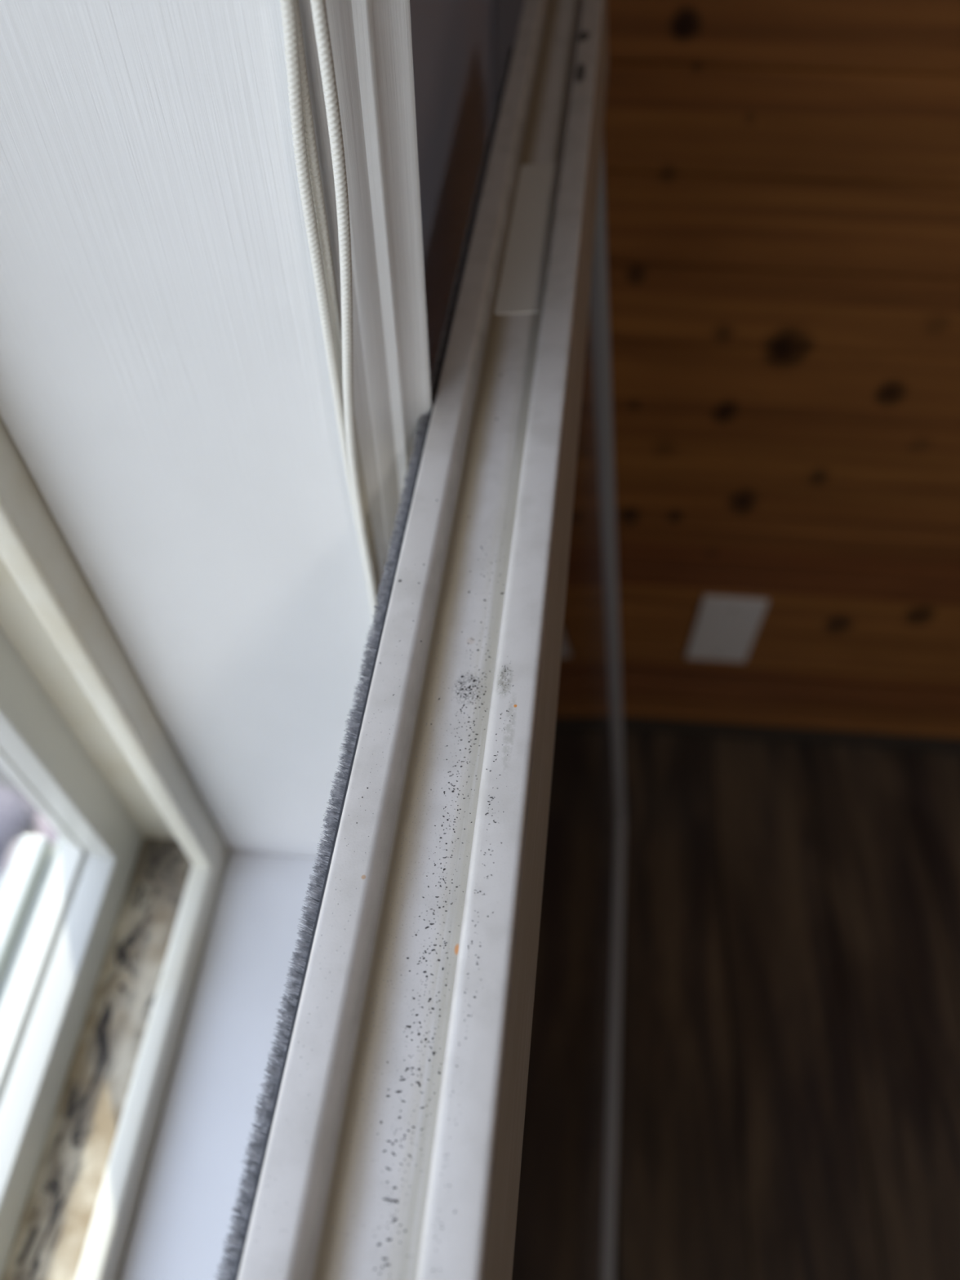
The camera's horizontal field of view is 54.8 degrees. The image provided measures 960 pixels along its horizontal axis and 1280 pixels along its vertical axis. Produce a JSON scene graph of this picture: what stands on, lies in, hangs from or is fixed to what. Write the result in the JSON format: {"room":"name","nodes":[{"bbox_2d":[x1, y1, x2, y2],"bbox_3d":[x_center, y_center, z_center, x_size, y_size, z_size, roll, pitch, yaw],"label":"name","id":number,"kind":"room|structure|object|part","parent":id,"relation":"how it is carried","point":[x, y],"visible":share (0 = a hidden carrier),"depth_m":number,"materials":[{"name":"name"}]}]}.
{"room":"living room","nodes":[
{"label":"living room","id":0,"kind":"room"},
{"bbox_2d":[409,0,493,386],"bbox_3d":[-0.234,0.828,-0.823,0.187,2.450,3.660,4,54,3],"label":"wall","id":1,"kind":"structure","parent":0,"point":[452,40],"depth_m":0.38,"materials":[{"name":"blue paint"}]},
{"bbox_2d":[0,415,231,1279],"bbox_3d":[-0.224,0.217,-0.414,0.104,1.306,1.280,4,54,3],"label":"window","id":2,"kind":"structure","parent":1,"relation":"in","point":[104,929],"depth_m":0.38,"materials":[{"name":"beige plastic"}]},
{"bbox_3d":[-0.269,0.591,0.098,0.012,0.016,1.225,4,54,3],"label":"sill","id":3,"kind":"part","parent":2,"relation":"part of","materials":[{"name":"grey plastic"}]},
{"bbox_3d":[-0.240,0.216,-0.413,0.043,1.293,1.267,4,54,3],"label":"sash","id":4,"kind":"part","parent":2,"relation":"part of","materials":[{"name":"grey plastic"}]},
{"bbox_2d":[0,0,374,858],"bbox_3d":[-0.126,0.224,-0.419,0.091,1.308,1.282,4,54,3],"label":"trim","id":5,"kind":"structure","parent":1,"relation":"attached to","point":[166,392],"depth_m":0.22,"materials":[{"name":"white paint"}]},
{"bbox_2d":[119,852,321,1279],"bbox_3d":[-0.126,0.604,0.095,0.091,0.029,1.224,4,54,3],"label":"trim","id":6,"kind":"structure","parent":1,"relation":"attached to","point":[180,1230],"depth_m":0.39,"materials":[{"name":"white paint"}]},
{"bbox_2d":[280,0,383,631],"bbox_3d":[-0.030,-0.285,-0.098,0.007,1.137,0.010,-36,61,-23],"label":"blind cord","id":7,"kind":"object","parent":1,"relation":"hanging from","point":[337,328],"visible":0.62,"depth_m":0.18,"materials":[{"name":"white fabric"}]},
{"bbox_2d":[298,0,431,582],"bbox_3d":[-0.072,0.227,-0.422,0.017,1.281,1.255,4,54,3],"label":"trim","id":8,"kind":"structure","parent":1,"relation":"attached to","point":[371,41],"depth_m":0.19,"materials":[{"name":"white paint"}]},
{"bbox_2d":[213,0,626,1279],"bbox_3d":[0.021,0.358,0.355,0.134,0.697,1.092,5,54,4],"label":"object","id":9,"kind":"structure","parent":1,"relation":"in","point":[442,1104],"depth_m":0.20,"materials":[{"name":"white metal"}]},
{"bbox_3d":[0.031,0.377,0.345,0.005,0.644,0.993,1,53,10],"label":"pane","id":10,"kind":"part","parent":9,"relation":"part of","materials":[{"name":"clear glass"}]},
{"bbox_3d":[0.077,0.586,0.601,0.012,0.030,1.032,1,53,10],"label":"rail","id":11,"kind":"part","parent":9,"relation":"part of","materials":[{"name":"grey metal"}]},
{"bbox_2d":[603,0,959,738],"bbox_3d":[1.534,-0.544,0.191,3.432,2.450,0.030,4,54,3],"label":"wall","id":12,"kind":"structure","parent":0,"point":[782,177],"depth_m":0.76,"materials":[{"name":"brown wood"}]},
{"bbox_2d":[492,0,524,115],"bbox_3d":[0.020,-0.624,0.252,0.023,2.449,0.018,4,54,3],"label":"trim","id":13,"kind":"structure","parent":12,"relation":"attached to","point":[507,14],"depth_m":0.57,"materials":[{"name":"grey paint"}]},
{"bbox_2d":[685,595,768,662],"bbox_3d":[0.279,-0.011,1.053,0.070,0.114,0.007,4,54,3],"label":"wall plate","id":14,"kind":"object","parent":12,"relation":"attached to","point":[726,628],"visible":1,"depth_m":1.05,"materials":[{"name":"white plastic"}]},
{"bbox_2d":[622,715,959,752],"bbox_3d":[1.638,0.204,1.151,3.219,0.016,0.014,4,54,3],"label":"baseboard","id":15,"kind":"structure","parent":12,"relation":"attached to","point":[633,723],"depth_m":1.21,"materials":[{"name":"brown wood"}]},
{"bbox_2d":[614,729,959,1279],"bbox_3d":[1.477,1.683,0.098,3.245,0.050,3.660,4,54,3],"label":"floor","id":16,"kind":"structure","parent":0,"point":[789,1096],"depth_m":1.01,"materials":[{"name":"brown wood"}]},
{"label":"outside","id":17,"kind":"structure","parent":0,"visible":0},
{"bbox_2d":[0,766,39,834],"bbox_3d":[-4.682,1.292,0.704,8.767,0.050,14.000,4,54,3],"label":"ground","id":18,"kind":"structure","parent":17,"point":[5,780],"depth_m":1.46,"materials":[{"name":"white"}]},
{"bbox_2d":[0,785,58,889],"bbox_3d":[-0.897,0.185,1.468,1.432,0.094,1.837,4,54,3],"label":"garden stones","id":19,"kind":"object","parent":18,"relation":"on","point":[19,816],"visible":0.01,"depth_m":1.38}
]}

